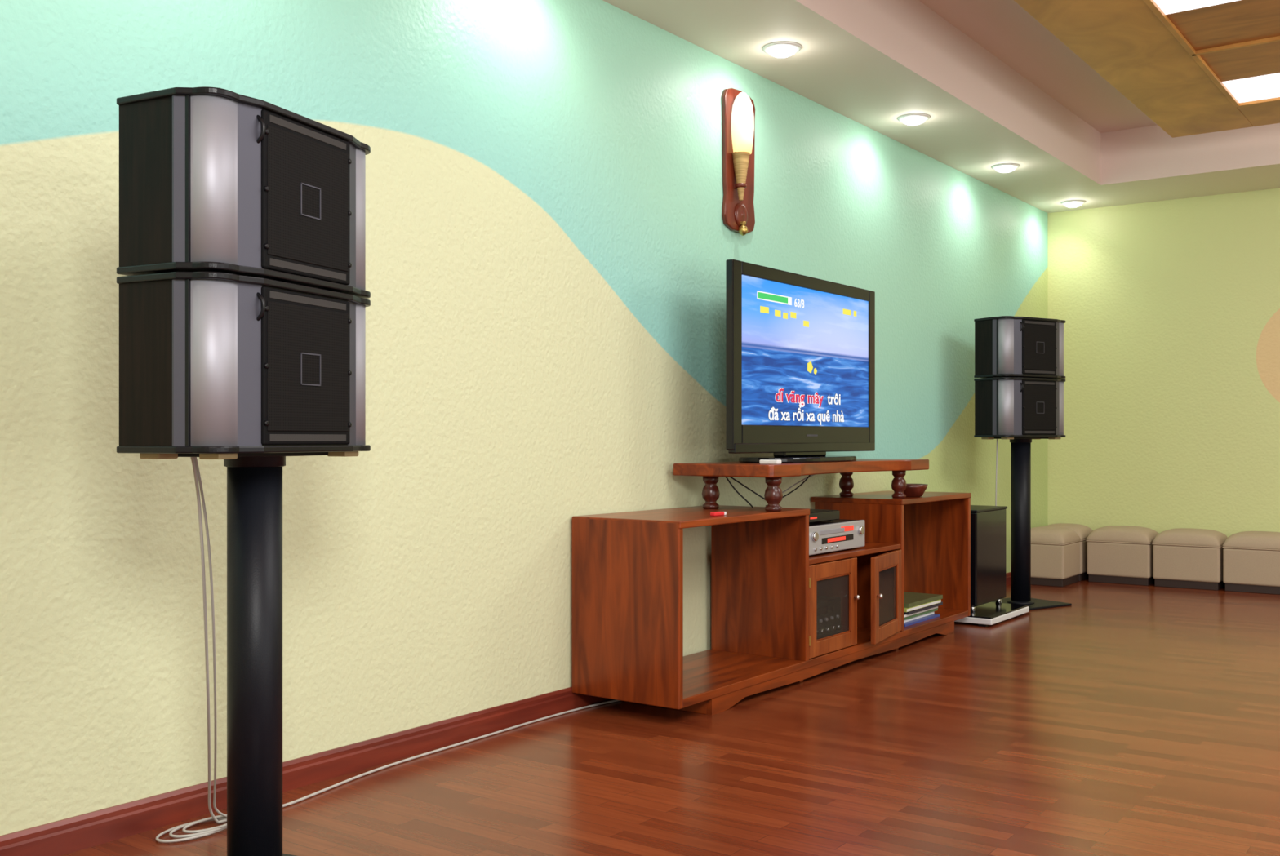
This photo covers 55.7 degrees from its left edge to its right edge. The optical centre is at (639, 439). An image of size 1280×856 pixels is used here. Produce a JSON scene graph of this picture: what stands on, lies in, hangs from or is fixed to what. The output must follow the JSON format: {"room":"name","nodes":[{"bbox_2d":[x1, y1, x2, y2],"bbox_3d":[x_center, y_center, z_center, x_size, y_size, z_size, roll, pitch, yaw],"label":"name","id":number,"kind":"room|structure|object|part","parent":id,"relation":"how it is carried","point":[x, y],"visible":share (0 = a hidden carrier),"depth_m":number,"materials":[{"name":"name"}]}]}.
{"room":"entertainment venue","nodes":[
{"label":"entertainment venue","id":0,"kind":"room"},
{"bbox_2d":[0,0,1047,835],"bbox_3d":[-0.120,-0.600,4.814,0.150,3.200,10.850,0,0,36],"label":"wall","id":1,"kind":"structure","parent":0,"point":[548,244],"depth_m":3.98,"materials":[{"name":"paint"}]},
{"bbox_2d":[0,572,1010,855],"bbox_3d":[-0.096,0.960,4.704,0.018,0.080,10.700,0,0,36],"label":"baseboard","id":2,"kind":"structure","parent":1,"relation":"attached to","point":[82,832],"depth_m":3.48,"materials":[{"name":"brown wood"}]},
{"bbox_2d":[721,88,755,235],"bbox_3d":[0.479,-1.238,5.417,0.110,0.655,0.264,0,0,36],"label":"wall sconce","id":3,"kind":"object","parent":1,"relation":"attached to","point":[738,108],"visible":1,"depth_m":5.36,"materials":[{"name":"brown wood"}]},
{"bbox_3d":[0.455,-1.404,5.379,0.104,0.272,0.104,0,0,36],"label":"lamp shade","id":4,"kind":"part","parent":3,"relation":"part of","materials":[{"name":"white glass"}]},
{"bbox_3d":[0.455,-0.966,5.422,0.035,0.015,0.020,0,0,36],"label":"finial arm","id":5,"kind":"part","parent":3,"relation":"part of","materials":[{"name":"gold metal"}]},
{"bbox_2d":[62,578,1279,855],"bbox_3d":[2.122,1.050,3.093,5.500,0.100,10.700,0,0,36],"label":"floor","id":6,"kind":"structure","parent":0,"point":[1120,720],"depth_m":3.75,"materials":[{"name":"laminate"}]},
{"bbox_2d":[116,86,370,855],"bbox_3d":[-0.842,0.161,2.626,0.380,1.679,0.580,0,0,21],"label":"speaker","id":7,"kind":"object","parent":6,"relation":"on","point":[243,295],"visible":1,"depth_m":2.44,"materials":[{"name":"black metal"}]},
{"bbox_3d":[-0.847,0.032,2.627,0.180,0.010,0.320,0,0,21],"label":"plate","id":8,"kind":"part","parent":7,"relation":"part of","materials":[{"name":"black"}]},
{"bbox_3d":[-0.842,0.993,2.626,0.380,0.014,0.480,0,0,21],"label":"plate","id":9,"kind":"part","parent":7,"relation":"part of","materials":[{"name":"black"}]},
{"bbox_2d":[261,286,350,444],"bbox_3d":[-0.711,-0.147,2.574,0.022,0.319,0.296,0,0,21],"label":"grille","id":10,"kind":"object","parent":7,"relation":"attached to","point":[305,331],"depth_m":2.55,"materials":[{"name":"black fabric"}]},
{"bbox_2d":[261,109,350,284],"bbox_3d":[-0.711,-0.503,2.574,0.022,0.319,0.296,0,0,21],"label":"grille","id":11,"kind":"object","parent":7,"relation":"attached to","point":[305,162],"depth_m":2.55,"materials":[{"name":"black fabric"}]},
{"bbox_2d":[155,457,621,843],"bbox_3d":[-0.347,0.511,4.164,0.487,0.975,3.438,0,0,28],"label":"cable","id":12,"kind":"object","parent":6,"relation":"on","point":[222,818],"visible":0.73,"depth_m":3.00,"materials":[{"name":"grey plastic"}]},
{"bbox_2d":[572,490,971,715],"bbox_3d":[0.787,0.643,5.434,0.570,0.714,2.760,0,0,36],"label":"tv cabinet","id":13,"kind":"object","parent":6,"relation":"on","point":[628,566],"visible":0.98,"depth_m":5.00,"materials":[{"name":"brown wood"}]},
{"bbox_3d":[-0.051,0.615,4.355,0.480,0.650,0.028,0,0,36],"label":"panel","id":14,"kind":"part","parent":13,"relation":"part of","materials":[{"name":"brown wood"}]},
{"bbox_2d":[710,511,726,516],"bbox_3d":[0.293,0.279,4.524,0.022,0.014,0.086,0,0,36],"label":"red lighter","id":15,"kind":"object","parent":13,"relation":"on","point":[715,513],"visible":1,"depth_m":4.51,"materials":[{"name":"red plastic"}]},
{"bbox_2d":[673,458,928,511],"bbox_3d":[0.781,0.193,5.463,0.465,0.186,1.560,0,0,36],"label":"shelf","id":16,"kind":"object","parent":13,"relation":"on","point":[773,474],"visible":1,"depth_m":4.96,"materials":[{"name":"brown wood"}]},
{"bbox_3d":[0.291,0.218,4.979,0.074,0.136,0.074,0,0,36],"label":"turned leg","id":17,"kind":"part","parent":16,"relation":"part of","materials":[{"name":"brown wood"}]},
{"bbox_2d":[759,459,781,464],"bbox_3d":[0.518,0.090,4.811,0.085,0.020,0.035,0,0,36],"label":"remote control","id":18,"kind":"object","parent":16,"relation":"on","point":[761,461],"visible":1,"depth_m":4.79,"materials":[{"name":"white plastic"}]},
{"bbox_3d":[0.529,0.218,4.806,0.074,0.136,0.074,0,0,36],"label":"turned leg","id":19,"kind":"part","parent":16,"relation":"part of","materials":[{"name":"brown wood"}]},
{"bbox_2d":[725,258,875,463],"bbox_3d":[0.698,-0.306,5.354,0.330,0.812,1.305,0,0,36],"label":"television","id":20,"kind":"object","parent":16,"relation":"on","point":[800,349],"visible":1,"depth_m":5.21,"materials":[{"name":"black"}]},
{"bbox_3d":[0.563,-0.589,5.065,0.001,0.034,0.290,0,0,36],"label":"score bar frame","id":21,"kind":"part","parent":20,"relation":"part of","materials":[{"name":"white"}]},
{"bbox_3d":[1.030,0.218,6.049,0.074,0.136,0.074,0,0,36],"label":"turned leg","id":22,"kind":"part","parent":16,"relation":"part of","materials":[{"name":"brown wood"}]},
{"bbox_3d":[1.257,0.218,5.884,0.074,0.136,0.074,0,0,36],"label":"turned leg","id":23,"kind":"part","parent":16,"relation":"part of","materials":[{"name":"brown wood"}]},
{"bbox_2d":[816,595,841,639],"bbox_3d":[0.657,0.804,5.281,0.318,0.208,0.400,0,0,36],"label":"amplifier","id":24,"kind":"object","parent":13,"relation":"on","point":[828,608],"visible":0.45,"depth_m":5.27,"materials":[{"name":"black plastic"}]},
{"bbox_3d":[0.778,0.825,5.193,0.019,0.026,0.026,0,0,36],"label":"knob","id":25,"kind":"part","parent":24,"relation":"part of","materials":[{"name":"silver metal"}]},
{"bbox_3d":[0.809,0.825,5.236,0.019,0.026,0.026,0,0,36],"label":"knob","id":26,"kind":"part","parent":24,"relation":"part of","materials":[{"name":"silver metal"}]},
{"bbox_3d":[0.840,0.825,5.279,0.019,0.026,0.026,0,0,36],"label":"knob","id":27,"kind":"part","parent":24,"relation":"part of","materials":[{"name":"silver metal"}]},
{"bbox_3d":[0.871,0.825,5.322,0.019,0.026,0.026,0,0,36],"label":"knob","id":28,"kind":"part","parent":24,"relation":"part of","materials":[{"name":"silver metal"}]},
{"bbox_3d":[0.932,0.970,5.329,0.023,0.060,2.320,0,0,36],"label":"rail","id":29,"kind":"part","parent":13,"relation":"part of","materials":[{"name":"brown wood"}]},
{"bbox_3d":[0.817,0.553,5.162,0.021,0.062,0.320,0,0,36],"label":"rail","id":30,"kind":"part","parent":13,"relation":"part of","materials":[{"name":"brown wood"}]},
{"bbox_3d":[0.817,0.873,5.162,0.021,0.062,0.320,0,0,36],"label":"rail","id":31,"kind":"part","parent":13,"relation":"part of","materials":[{"name":"brown wood"}]},
{"bbox_2d":[808,519,864,555],"bbox_3d":[0.732,0.430,5.363,0.343,0.129,0.544,0,0,36],"label":"stereo receiver","id":32,"kind":"object","parent":13,"relation":"on","point":[838,535],"visible":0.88,"depth_m":5.26,"materials":[{"name":"silver metal"}]},
{"bbox_2d":[808,509,839,523],"bbox_3d":[0.685,0.341,5.329,0.266,0.050,0.330,0,0,36],"label":"dvd player","id":33,"kind":"object","parent":32,"relation":"on","point":[815,515],"visible":0.44,"depth_m":5.28,"materials":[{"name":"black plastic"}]},
{"bbox_2d":[819,528,844,535],"bbox_3d":[0.829,0.398,5.225,0.004,0.020,0.230,0,0,36],"label":"tray","id":34,"kind":"object","parent":32,"relation":"on","point":[823,531],"depth_m":5.22,"materials":[{"name":"grey metal"}]},
{"bbox_2d":[808,542,900,564],"bbox_3d":[0.777,0.506,5.482,0.456,0.023,0.919,0,0,36],"label":"shelf","id":35,"kind":"object","parent":13,"relation":"attached to","point":[870,548],"depth_m":5.34,"materials":[{"name":"brown wood"}]},
{"bbox_3d":[0.949,0.693,5.304,0.027,0.024,0.024,0,0,36],"label":"knob","id":36,"kind":"part","parent":13,"relation":"part of","materials":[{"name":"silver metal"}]},
{"bbox_3d":[1.057,0.693,5.344,0.027,0.024,0.024,0,0,27],"label":"knob","id":37,"kind":"part","parent":13,"relation":"part of","materials":[{"name":"silver metal"}]},
{"bbox_3d":[1.124,0.553,5.526,0.021,0.062,0.320,0,0,27],"label":"rail","id":38,"kind":"part","parent":13,"relation":"part of","materials":[{"name":"brown wood"}]},
{"bbox_3d":[1.124,0.873,5.526,0.021,0.062,0.320,0,0,27],"label":"rail","id":39,"kind":"part","parent":13,"relation":"part of","materials":[{"name":"brown wood"}]},
{"bbox_2d":[903,484,928,497],"bbox_3d":[1.339,0.255,5.997,0.168,0.062,0.168,0,0,36],"label":"ashtray","id":40,"kind":"object","parent":13,"relation":"on","point":[912,490],"visible":0.69,"depth_m":5.94,"materials":[{"name":"brown wood"}]},
{"bbox_2d":[903,591,942,626],"bbox_3d":[1.310,0.854,6.110,0.275,0.108,0.469,0,0,36],"label":"magazine stack","id":41,"kind":"object","parent":13,"relation":"on","point":[917,607],"visible":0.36,"depth_m":6.05,"materials":[{"name":"multicoloured paper"}]},
{"bbox_3d":[1.554,0.615,6.566,0.480,0.650,0.028,0,0,36],"label":"panel","id":42,"kind":"part","parent":13,"relation":"part of","materials":[{"name":"brown wood"}]},
{"bbox_2d":[954,505,1029,626],"bbox_3d":[1.827,0.694,6.823,0.530,0.612,0.610,0,0,36],"label":"subwoofer","id":43,"kind":"object","parent":6,"relation":"on","point":[988,523],"visible":0.51,"depth_m":6.73,"materials":[{"name":"black plastic"}]},
{"bbox_3d":[1.813,0.395,6.910,0.405,0.014,0.485,0,0,36],"label":"lid","id":44,"kind":"part","parent":43,"relation":"part of","materials":[{"name":"black plastic"}]},
{"bbox_3d":[1.833,0.952,6.819,0.505,0.008,0.600,0,0,36],"label":"glass","id":45,"kind":"part","parent":43,"relation":"part of","materials":[{"name":"black glass"}]},
{"bbox_2d":[973,315,1071,610],"bbox_3d":[2.279,0.141,7.297,0.593,1.717,0.380,0,0,-32],"label":"speaker","id":46,"kind":"object","parent":6,"relation":"on","point":[1019,361],"visible":0.92,"depth_m":7.19,"materials":[{"name":"black metal"}]},
{"bbox_3d":[2.282,-0.006,7.305,0.320,0.010,0.180,0,0,-32],"label":"plate","id":47,"kind":"part","parent":46,"relation":"part of","materials":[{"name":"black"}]},
{"bbox_3d":[2.285,0.993,7.300,0.480,0.014,0.380,0,0,-32],"label":"plate","id":48,"kind":"part","parent":46,"relation":"part of","materials":[{"name":"black"}]},
{"bbox_2d":[1022,380,1056,435],"bbox_3d":[2.360,-0.185,7.181,0.296,0.319,0.022,0,0,-32],"label":"grille","id":49,"kind":"object","parent":46,"relation":"attached to","point":[1038,397],"depth_m":7.16,"materials":[{"name":"black fabric"}]},
{"bbox_2d":[1022,319,1056,375],"bbox_3d":[2.360,-0.541,7.181,0.296,0.319,0.022,0,0,-32],"label":"grille","id":50,"kind":"object","parent":46,"relation":"attached to","point":[1038,335],"depth_m":7.16,"materials":[{"name":"black fabric"}]},
{"bbox_2d":[1031,526,1080,586],"bbox_3d":[2.835,0.806,8.421,0.332,0.388,0.387,0,0,36],"label":"ottoman","id":51,"kind":"object","parent":6,"relation":"on","point":[1055,551],"visible":0.74,"depth_m":8.26,"materials":[{"name":"beige leather"}]},
{"bbox_2d":[1031,526,1079,546],"bbox_3d":[2.836,0.665,8.421,0.327,0.107,0.382,0,0,36],"label":"cushion","id":52,"kind":"object","parent":51,"relation":"on","point":[1041,535],"depth_m":8.28,"materials":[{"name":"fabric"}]},
{"bbox_2d":[1045,523,1093,581],"bbox_3d":[3.068,0.806,8.742,0.332,0.388,0.372,0,0,36],"label":"ottoman","id":53,"kind":"object","parent":6,"relation":"on","point":[1082,531],"visible":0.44,"depth_m":8.57,"materials":[{"name":"beige leather"}]},
{"bbox_2d":[1045,523,1093,542],"bbox_3d":[3.069,0.665,8.742,0.327,0.107,0.367,0,0,36],"label":"cushion","id":54,"kind":"object","parent":53,"relation":"on","point":[1082,531],"depth_m":8.62,"materials":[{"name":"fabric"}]},
{"bbox_2d":[1085,525,1158,586],"bbox_3d":[3.397,0.806,8.504,0.424,0.388,0.372,0,0,36],"label":"ottoman","id":55,"kind":"object","parent":6,"relation":"on","point":[1116,554],"visible":0.89,"depth_m":8.36,"materials":[{"name":"beige leather"}]},
{"bbox_2d":[1086,525,1158,545],"bbox_3d":[3.398,0.665,8.504,0.419,0.107,0.367,0,0,36],"label":"cushion","id":56,"kind":"object","parent":55,"relation":"on","point":[1111,535],"depth_m":8.37,"materials":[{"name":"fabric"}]},
{"bbox_2d":[1151,528,1227,591],"bbox_3d":[3.751,0.806,8.247,0.424,0.388,0.372,0,0,36],"label":"ottoman","id":57,"kind":"object","parent":6,"relation":"on","point":[1183,557],"visible":0.91,"depth_m":8.10,"materials":[{"name":"beige leather"}]},
{"bbox_2d":[1152,528,1227,548],"bbox_3d":[3.751,0.665,8.247,0.419,0.107,0.367,0,0,36],"label":"cushion","id":58,"kind":"object","parent":57,"relation":"on","point":[1180,538],"depth_m":8.12,"materials":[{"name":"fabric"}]},
{"bbox_2d":[1222,531,1279,595],"bbox_3d":[4.104,0.806,7.990,0.424,0.388,0.372,0,0,36],"label":"ottoman","id":59,"kind":"object","parent":6,"relation":"on","point":[1251,559],"visible":1,"depth_m":7.87,"materials":[{"name":"beige leather"}]},
{"bbox_2d":[1222,531,1279,551],"bbox_3d":[4.105,0.665,7.990,0.419,0.107,0.367,0,0,36],"label":"cushion","id":60,"kind":"object","parent":59,"relation":"on","point":[1245,540],"depth_m":7.88,"materials":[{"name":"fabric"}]},
{"bbox_2d":[603,0,1279,213],"bbox_3d":[2.122,-1.933,3.093,5.500,0.495,10.700,0,0,36],"label":"ceiling","id":61,"kind":"structure","parent":0,"point":[995,86],"depth_m":6.37,"materials":[{"name":"beige paint"}]},
{"bbox_2d":[762,40,801,57],"bbox_3d":[0.611,-1.666,5.216,0.170,0.038,0.170,0,0,36],"label":"recessed light","id":62,"kind":"object","parent":61,"relation":"in","point":[782,49],"visible":1,"depth_m":5.18,"materials":[{"name":"white"}]},
{"bbox_2d":[897,113,930,125],"bbox_3d":[1.434,-1.666,6.349,0.170,0.038,0.170,0,0,36],"label":"recessed light","id":63,"kind":"object","parent":61,"relation":"in","point":[911,119],"visible":1,"depth_m":6.31,"materials":[{"name":"white"}]},
{"bbox_2d":[991,163,1019,173],"bbox_3d":[2.256,-1.666,7.482,0.170,0.038,0.170,0,0,36],"label":"recessed light","id":64,"kind":"object","parent":61,"relation":"in","point":[1002,167],"visible":1,"depth_m":7.44,"materials":[{"name":"white glass"}]},
{"bbox_2d":[1060,200,1085,207],"bbox_3d":[3.079,-1.666,8.615,0.170,0.038,0.170,0,0,36],"label":"recessed light","id":65,"kind":"object","parent":61,"relation":"in","point":[1069,203],"visible":1,"depth_m":8.57,"materials":[{"name":"white glass"}]},
{"bbox_3d":[2.311,-1.955,3.327,2.730,0.150,7.100,0,0,36],"label":"ceiling panel","id":66,"kind":"object","parent":61,"relation":"attached to","visible":0},
{"bbox_2d":[1013,0,1279,137],"bbox_3d":[2.311,-1.860,3.327,3.270,0.040,7.700,0,0,36],"label":"frame","id":67,"kind":"object","parent":66,"relation":"attached to","point":[1124,42],"visible":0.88,"depth_m":5.95,"materials":[{"name":"brown wood"}]},
{"bbox_2d":[1143,0,1279,107],"bbox_3d":[2.297,-1.843,3.313,2.375,0.018,6.660,0,0,36],"label":"trim","id":68,"kind":"structure","parent":67,"relation":"attached to","point":[1152,4],"depth_m":5.70,"materials":[{"name":"brown wood"}]},
{"bbox_2d":[1165,0,1279,81],"bbox_3d":[2.299,-1.866,3.311,2.370,0.028,6.660,0,0,36],"label":"boards","id":69,"kind":"object","parent":67,"relation":"attached to","point":[1241,20],"visible":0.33,"depth_m":5.53,"materials":[{"name":"brown wood"}]},
{"bbox_2d":[1153,0,1279,102],"bbox_3d":[2.837,-1.860,4.095,2.320,0.020,4.720,0,0,36],"label":"panels","id":70,"kind":"object","parent":69,"relation":"attached to","point":[1264,86],"visible":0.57,"depth_m":6.28,"materials":[{"name":"white"}]},
{"bbox_2d":[1047,187,1279,537],"bbox_3d":[5.309,-0.600,7.483,5.500,3.200,0.150,0,0,36],"label":"wall","id":71,"kind":"structure","parent":0,"point":[1170,309],"depth_m":8.54,"materials":[{"name":"paint"}]}
]}

